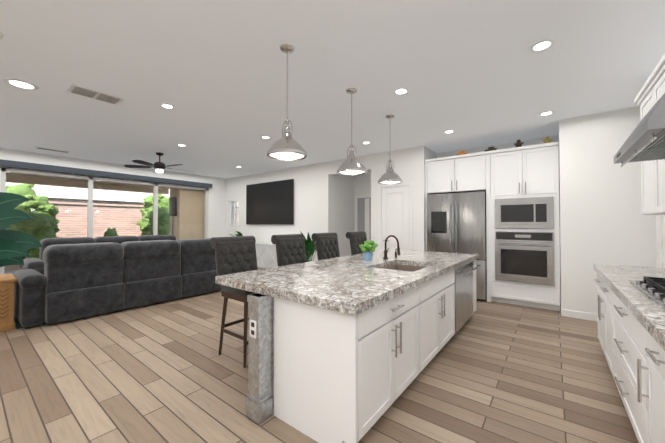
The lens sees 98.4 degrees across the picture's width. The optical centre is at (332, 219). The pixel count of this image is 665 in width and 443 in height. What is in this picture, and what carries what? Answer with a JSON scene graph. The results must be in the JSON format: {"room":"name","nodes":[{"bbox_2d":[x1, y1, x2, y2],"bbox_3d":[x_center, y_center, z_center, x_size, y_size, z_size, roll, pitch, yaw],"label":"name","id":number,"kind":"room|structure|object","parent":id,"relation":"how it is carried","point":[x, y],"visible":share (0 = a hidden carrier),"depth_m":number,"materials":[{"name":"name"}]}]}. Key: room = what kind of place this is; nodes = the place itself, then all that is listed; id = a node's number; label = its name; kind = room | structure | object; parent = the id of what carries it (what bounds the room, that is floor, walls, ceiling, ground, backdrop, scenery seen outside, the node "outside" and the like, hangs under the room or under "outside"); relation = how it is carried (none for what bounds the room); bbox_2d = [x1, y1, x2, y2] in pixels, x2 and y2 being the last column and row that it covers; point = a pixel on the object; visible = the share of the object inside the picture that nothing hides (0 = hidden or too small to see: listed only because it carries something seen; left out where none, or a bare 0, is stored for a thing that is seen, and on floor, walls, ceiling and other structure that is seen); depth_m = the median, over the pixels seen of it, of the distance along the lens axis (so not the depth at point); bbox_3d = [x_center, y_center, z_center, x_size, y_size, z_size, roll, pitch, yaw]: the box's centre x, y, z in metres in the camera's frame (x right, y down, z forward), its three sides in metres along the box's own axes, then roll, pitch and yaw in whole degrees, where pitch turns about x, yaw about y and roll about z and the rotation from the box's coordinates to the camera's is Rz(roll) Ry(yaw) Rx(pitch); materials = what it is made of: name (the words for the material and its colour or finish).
{"room":"kitchen and living room","nodes":[
{"label":"kitchen and living room","id":0,"kind":"room"},
{"bbox_2d":[0,148,225,237],"bbox_3d":[-6.506,-0.006,6.545,0.200,2.950,9.300,-1,-1,38],"label":"wall","id":1,"kind":"structure","parent":0,"point":[217,205],"depth_m":8.08,"materials":[{"name":"white paint"}]},
{"bbox_2d":[0,159,211,187],"bbox_3d":[-5.443,-1.147,7.691,0.096,0.140,4.670,-1,-1,38],"label":"shade valance","id":2,"kind":"object","parent":1,"relation":"attached to","point":[35,166],"visible":1,"depth_m":7.05,"materials":[{"name":"grey fabric"}]},
{"bbox_2d":[0,268,638,442],"bbox_3d":[-1.968,1.486,3.978,10.100,0.100,10.800,-1,-1,38],"label":"floor","id":3,"kind":"structure","parent":0,"point":[490,372],"depth_m":2.47,"materials":[{"name":"brown wood"}]},
{"bbox_2d":[0,273,16,331],"bbox_3d":[-4.594,1.103,3.721,0.699,0.660,0.620,-1,-1,38],"label":"side table","id":4,"kind":"object","parent":3,"relation":"on","point":[7,292],"visible":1,"depth_m":3.71,"materials":[{"name":"brown wood"}]},
{"bbox_2d":[0,192,42,266],"bbox_3d":[-4.135,0.418,2.965,1.641,2.009,1.650,-1,-1,38],"label":"potted plant","id":5,"kind":"object","parent":3,"relation":"on","point":[15,246],"visible":1,"depth_m":3.29,"materials":[{"name":"green plant"}]},
{"bbox_2d":[14,314,46,328],"bbox_3d":[-4.102,1.456,5.937,2.630,0.009,3.500,-1,-1,38],"label":"area rug","id":6,"kind":"object","parent":3,"relation":"on","point":[18,325],"visible":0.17,"depth_m":3.95,"materials":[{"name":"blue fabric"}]},
{"bbox_2d":[21,235,175,274],"bbox_3d":[-4.829,0.922,6.561,1.075,1.070,3.060,-1,-1,38],"label":"sectional sofa","id":7,"kind":"object","parent":6,"relation":"on","point":[36,264],"visible":0.23,"depth_m":6.04,"materials":[{"name":"grey fabric"}]},
{"bbox_2d":[13,238,220,328],"bbox_3d":[-3.401,0.904,5.177,1.075,1.070,3.110,-1,-1,38],"label":"sectional sofa","id":8,"kind":"object","parent":6,"relation":"on","point":[78,281],"visible":0.85,"depth_m":4.35,"materials":[{"name":"grey fabric"}]},
{"bbox_2d":[210,236,257,367],"bbox_3d":[-0.928,0.808,3.122,0.627,1.237,0.510,-1,-1,38],"label":"bar stool","id":9,"kind":"object","parent":3,"relation":"on","point":[235,254],"visible":0.73,"depth_m":3.08,"materials":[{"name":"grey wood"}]},
{"bbox_2d":[255,242,277,268],"bbox_3d":[-1.515,1.083,8.014,1.800,0.810,0.400,-1,-1,38],"label":"console table","id":10,"kind":"object","parent":3,"relation":"on","point":[266,254],"visible":0.27,"depth_m":8.05,"materials":[{"name":"grey"}]},
{"bbox_2d":[271,234,306,265],"bbox_3d":[-0.410,0.817,3.796,0.627,1.237,0.510,-1,-1,38],"label":"bar stool","id":11,"kind":"object","parent":3,"relation":"on","point":[290,249],"visible":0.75,"depth_m":3.84,"materials":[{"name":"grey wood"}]},
{"bbox_2d":[300,231,316,261],"bbox_3d":[-0.612,0.863,6.721,1.009,1.214,0.864,-1,-1,38],"label":"potted plant","id":12,"kind":"object","parent":3,"relation":"on","point":[310,247],"visible":0.31,"depth_m":6.83,"materials":[{"name":"green plant"}]},
{"bbox_2d":[311,232,339,259],"bbox_3d":[0.079,0.825,4.429,0.627,1.237,0.510,-1,-1,38],"label":"bar stool","id":13,"kind":"object","parent":3,"relation":"on","point":[327,246],"visible":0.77,"depth_m":4.46,"materials":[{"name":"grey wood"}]},
{"bbox_2d":[216,259,476,442],"bbox_3d":[0.605,0.992,3.257,1.366,0.870,3.392,-1,-1,38],"label":"kitchen island","id":14,"kind":"object","parent":3,"relation":"on","point":[344,349],"depth_m":1.97,"materials":[{"name":"white paint"}]},
{"bbox_2d":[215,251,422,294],"bbox_3d":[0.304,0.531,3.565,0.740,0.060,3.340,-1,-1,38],"label":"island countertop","id":15,"kind":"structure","parent":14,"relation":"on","point":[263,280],"depth_m":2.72,"materials":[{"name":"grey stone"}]},
{"bbox_2d":[359,240,377,260],"bbox_3d":[0.439,0.371,3.536,0.223,0.255,0.222,-1,-1,38],"label":"potted plant","id":16,"kind":"object","parent":15,"relation":"on","point":[367,247],"visible":1,"depth_m":3.48,"materials":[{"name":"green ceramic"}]},
{"bbox_2d":[271,251,478,314],"bbox_3d":[0.871,0.525,3.129,0.690,0.060,3.340,-1,-1,38],"label":"island countertop","id":17,"kind":"structure","parent":14,"relation":"on","point":[359,289],"depth_m":2.17,"materials":[{"name":"grey stone"}]},
{"bbox_2d":[387,263,418,270],"bbox_3d":[0.788,0.650,3.159,0.544,0.214,0.774,-1,-1,38],"label":"sink","id":18,"kind":"object","parent":17,"relation":"in","point":[394,266],"depth_m":3.52,"materials":[{"name":"metal"}]},
{"bbox_2d":[346,231,366,254],"bbox_3d":[0.640,0.834,5.158,0.627,1.237,0.510,-1,-1,38],"label":"bar stool","id":19,"kind":"object","parent":3,"relation":"on","point":[357,238],"visible":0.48,"depth_m":5.13,"materials":[{"name":"fabric"}]},
{"bbox_2d":[427,191,486,300],"bbox_3d":[2.488,0.480,5.642,1.030,1.955,0.850,-1,-1,38],"label":"refrigerator","id":20,"kind":"object","parent":3,"relation":"on","point":[456,222],"visible":0.62,"depth_m":5.28,"materials":[{"name":"grey metal"}]},
{"bbox_2d":[425,142,559,310],"bbox_3d":[2.899,0.119,5.374,2.118,2.670,0.820,-1,-1,38],"label":"cabinet","id":21,"kind":"object","parent":3,"relation":"on","point":[519,186],"visible":1,"depth_m":4.82,"materials":[{"name":"white paint"}]},
{"bbox_2d":[456,151,467,154],"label":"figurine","id":22,"kind":"object","parent":21,"relation":"on","point":[460,152],"depth_m":5.53,"materials":[{"name":"orange ceramic"}]},
{"bbox_2d":[484,146,496,151],"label":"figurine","id":23,"kind":"object","parent":21,"relation":"on","point":[489,148],"depth_m":5.23,"materials":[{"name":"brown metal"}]},
{"bbox_2d":[514,140,523,146],"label":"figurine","id":24,"kind":"object","parent":21,"relation":"on","point":[519,143],"depth_m":4.97,"materials":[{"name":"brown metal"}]},
{"bbox_2d":[542,136,552,142],"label":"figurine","id":25,"kind":"object","parent":21,"relation":"on","point":[547,139],"depth_m":4.73,"materials":[{"name":"yellow metal"}]},
{"bbox_2d":[593,264,664,442],"bbox_3d":[1.354,0.898,0.609,0.704,0.988,6.105,-1,-1,38],"label":"base cabinet","id":26,"kind":"object","parent":3,"relation":"on","point":[631,317],"depth_m":1.79,"materials":[{"name":"white paint"}]},
{"bbox_2d":[0,0,664,178],"bbox_3d":[-1.968,-1.574,4.017,10.500,0.120,11.200,-1,-1,38],"label":"ceiling","id":27,"kind":"structure","parent":0,"point":[475,73],"depth_m":2.99,"materials":[{"name":"paint"}]},
{"bbox_2d":[3,78,38,89],"bbox_3d":[-3.483,-1.517,3.214,0.269,0.010,0.269,0,-1,-7],"label":"recessed light","id":28,"kind":"object","parent":27,"relation":"in","point":[18,83],"depth_m":3.21,"materials":[{"name":"white"}]},
{"bbox_2d":[35,147,68,152],"bbox_3d":[-5.804,-1.469,5.949,0.198,0.039,0.498,-1,-1,38],"label":"air vent","id":29,"kind":"object","parent":27,"relation":"attached to","point":[35,147],"depth_m":6.04,"materials":[{"name":"white metal"}]},
{"bbox_2d":[66,84,124,104],"bbox_3d":[-2.808,-1.501,3.411,0.298,0.039,0.489,-1,-1,38],"label":"air vent","id":30,"kind":"object","parent":27,"relation":"attached to","point":[90,93],"depth_m":3.45,"materials":[{"name":"white metal"}]},
{"bbox_2d":[123,152,192,172],"bbox_3d":[-3.809,-1.260,6.397,1.354,0.444,1.332,-1,-1,38],"label":"ceiling fan","id":31,"kind":"object","parent":27,"relation":"hanging from","point":[159,167],"visible":1,"depth_m":6.29,"materials":[{"name":"brown metal"}]},
{"bbox_2d":[160,103,174,108],"bbox_3d":[-2.191,-1.510,3.809,0.174,0.010,0.174,0,-1,11],"label":"recessed light","id":32,"kind":"object","parent":27,"relation":"in","point":[165,105],"depth_m":3.81,"materials":[{"name":"white"}]},
{"bbox_2d":[267,43,306,160],"bbox_3d":[-0.403,-1.041,2.552,0.356,0.981,0.356,-1,-1,38],"label":"pendant light","id":33,"kind":"object","parent":27,"relation":"hanging from","point":[286,147],"visible":1,"depth_m":2.50,"materials":[{"name":"silver metal"}]},
{"bbox_2d":[337,88,366,174],"bbox_3d":[0.226,-1.031,3.368,0.356,0.981,0.356,-1,-1,38],"label":"pendant light","id":34,"kind":"object","parent":27,"relation":"hanging from","point":[351,165],"visible":1,"depth_m":3.31,"materials":[{"name":"silver metal"}]},
{"bbox_2d":[378,115,402,183],"bbox_3d":[0.840,-1.020,4.182,0.356,0.981,0.356,-1,-1,38],"label":"pendant light","id":35,"kind":"object","parent":27,"relation":"hanging from","point":[390,176],"visible":1,"depth_m":4.11,"materials":[{"name":"silver metal"}]},
{"bbox_2d":[394,87,408,94],"bbox_3d":[0.810,-1.515,3.379,0.174,0.010,0.174,0,-1,11],"label":"recessed light","id":36,"kind":"object","parent":27,"relation":"in","point":[399,91],"depth_m":3.37,"materials":[{"name":"white"}]},
{"bbox_2d":[530,39,553,51],"bbox_3d":[1.835,-1.526,2.514,0.174,0.010,0.174,0,-1,11],"label":"recessed light","id":37,"kind":"object","parent":27,"relation":"in","point":[544,44],"depth_m":2.51,"materials":[{"name":"white"}]},
{"bbox_2d":[539,111,553,115],"bbox_3d":[3.024,-1.506,4.058,0.174,0.010,0.174,0,-1,11],"label":"recessed light","id":38,"kind":"object","parent":27,"relation":"in","point":[546,112],"depth_m":4.05,"materials":[{"name":"white"}]},
{"bbox_2d":[226,106,655,313],"bbox_3d":[0.655,0.005,7.404,10.500,2.950,1.500,-1,-1,38],"label":"wall","id":39,"kind":"structure","parent":0,"point":[603,220],"depth_m":4.25,"materials":[{"name":"white paint"}]},
{"bbox_2d":[229,199,239,226],"bbox_3d":[-3.281,-0.220,9.794,0.630,0.920,0.174,-1,-1,38],"label":"window shutter","id":40,"kind":"object","parent":39,"relation":"attached to","point":[235,220],"visible":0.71,"depth_m":9.77,"materials":[{"name":"white"}]},
{"bbox_2d":[246,179,293,223],"bbox_3d":[-1.917,-0.495,8.586,2.110,1.260,0.068,-1,-1,38],"label":"wall-mounted tv","id":41,"kind":"object","parent":39,"relation":"attached to","point":[270,202],"visible":0.98,"depth_m":8.47,"materials":[{"name":"black"}]},
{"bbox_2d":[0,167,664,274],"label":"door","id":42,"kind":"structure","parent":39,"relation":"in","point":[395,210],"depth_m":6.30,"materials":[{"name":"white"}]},
{"bbox_2d":[561,309,596,320],"bbox_3d":[3.802,1.383,3.990,0.970,0.105,0.040,-1,-1,38],"label":"baseboard","id":43,"kind":"structure","parent":39,"relation":"attached to","point":[579,315],"depth_m":4.17,"materials":[{"name":"white wood"}]},
{"bbox_3d":[1.544,-0.089,0.125,0.208,2.950,8.950,-1,-1,38],"label":"wall","id":44,"kind":"structure","parent":0,"visible":0},
{"bbox_2d":[614,93,664,166],"bbox_3d":[2.216,-0.605,1.710,0.658,0.367,1.064,-1,-1,38],"label":"range hood","id":45,"kind":"object","parent":44,"relation":"attached to","point":[645,141],"visible":1,"depth_m":1.74,"materials":[{"name":"silver metal"}]},
{"bbox_2d":[638,85,649,214],"bbox_3d":[3.105,-0.635,2.600,0.335,1.165,0.553,-1,-1,38],"label":"upper cabinet","id":46,"kind":"object","parent":44,"relation":"attached to","point":[644,101],"depth_m":2.79,"materials":[{"name":"white paint"}]},
{"bbox_2d":[650,61,664,214],"bbox_3d":[2.839,-0.639,2.255,0.335,1.165,0.553,-1,-1,38],"label":"upper cabinet","id":47,"kind":"object","parent":44,"relation":"attached to","point":[650,94],"depth_m":2.47,"materials":[{"name":"white paint"}]},
{"label":"outside","id":48,"kind":"structure","parent":0,"visible":0},
{"bbox_2d":[4,265,21,274],"bbox_3d":[-6.174,1.580,8.226,10.450,0.140,22.000,-1,-1,38],"label":"ground","id":49,"kind":"structure","parent":48,"point":[13,270],"depth_m":8.89,"materials":[{"name":"concrete"}]},
{"bbox_2d":[6,184,169,266],"bbox_3d":[-9.870,0.147,9.874,1.948,2.799,8.618,-1,-1,38],"label":"bush","id":50,"kind":"object","parent":49,"relation":"on","point":[40,206],"depth_m":9.58,"materials":[{"name":"green plant"}]},
{"bbox_2d":[6,172,203,240],"bbox_3d":[-7.824,0.006,7.907,3.550,3.000,7.450,-1,-1,38],"label":"patio cover","id":51,"kind":"object","parent":49,"relation":"on","point":[177,201],"depth_m":9.22,"materials":[{"name":"beige"}]},
{"bbox_2d":[25,201,238,258],"bbox_3d":[-10.255,0.438,11.384,0.350,2.255,26.000,-1,-1,38],"label":"fence","id":52,"kind":"object","parent":49,"relation":"on","point":[74,210],"depth_m":11.89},
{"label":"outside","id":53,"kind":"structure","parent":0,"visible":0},
{"bbox_2d":[6,182,238,209],"bbox_3d":[-13.871,-0.501,16.706,6.340,4.400,27.200,-1,-1,38],"label":"sky","id":54,"kind":"structure","parent":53,"point":[52,193],"depth_m":14.49,"materials":[{"name":"white"}]}
]}

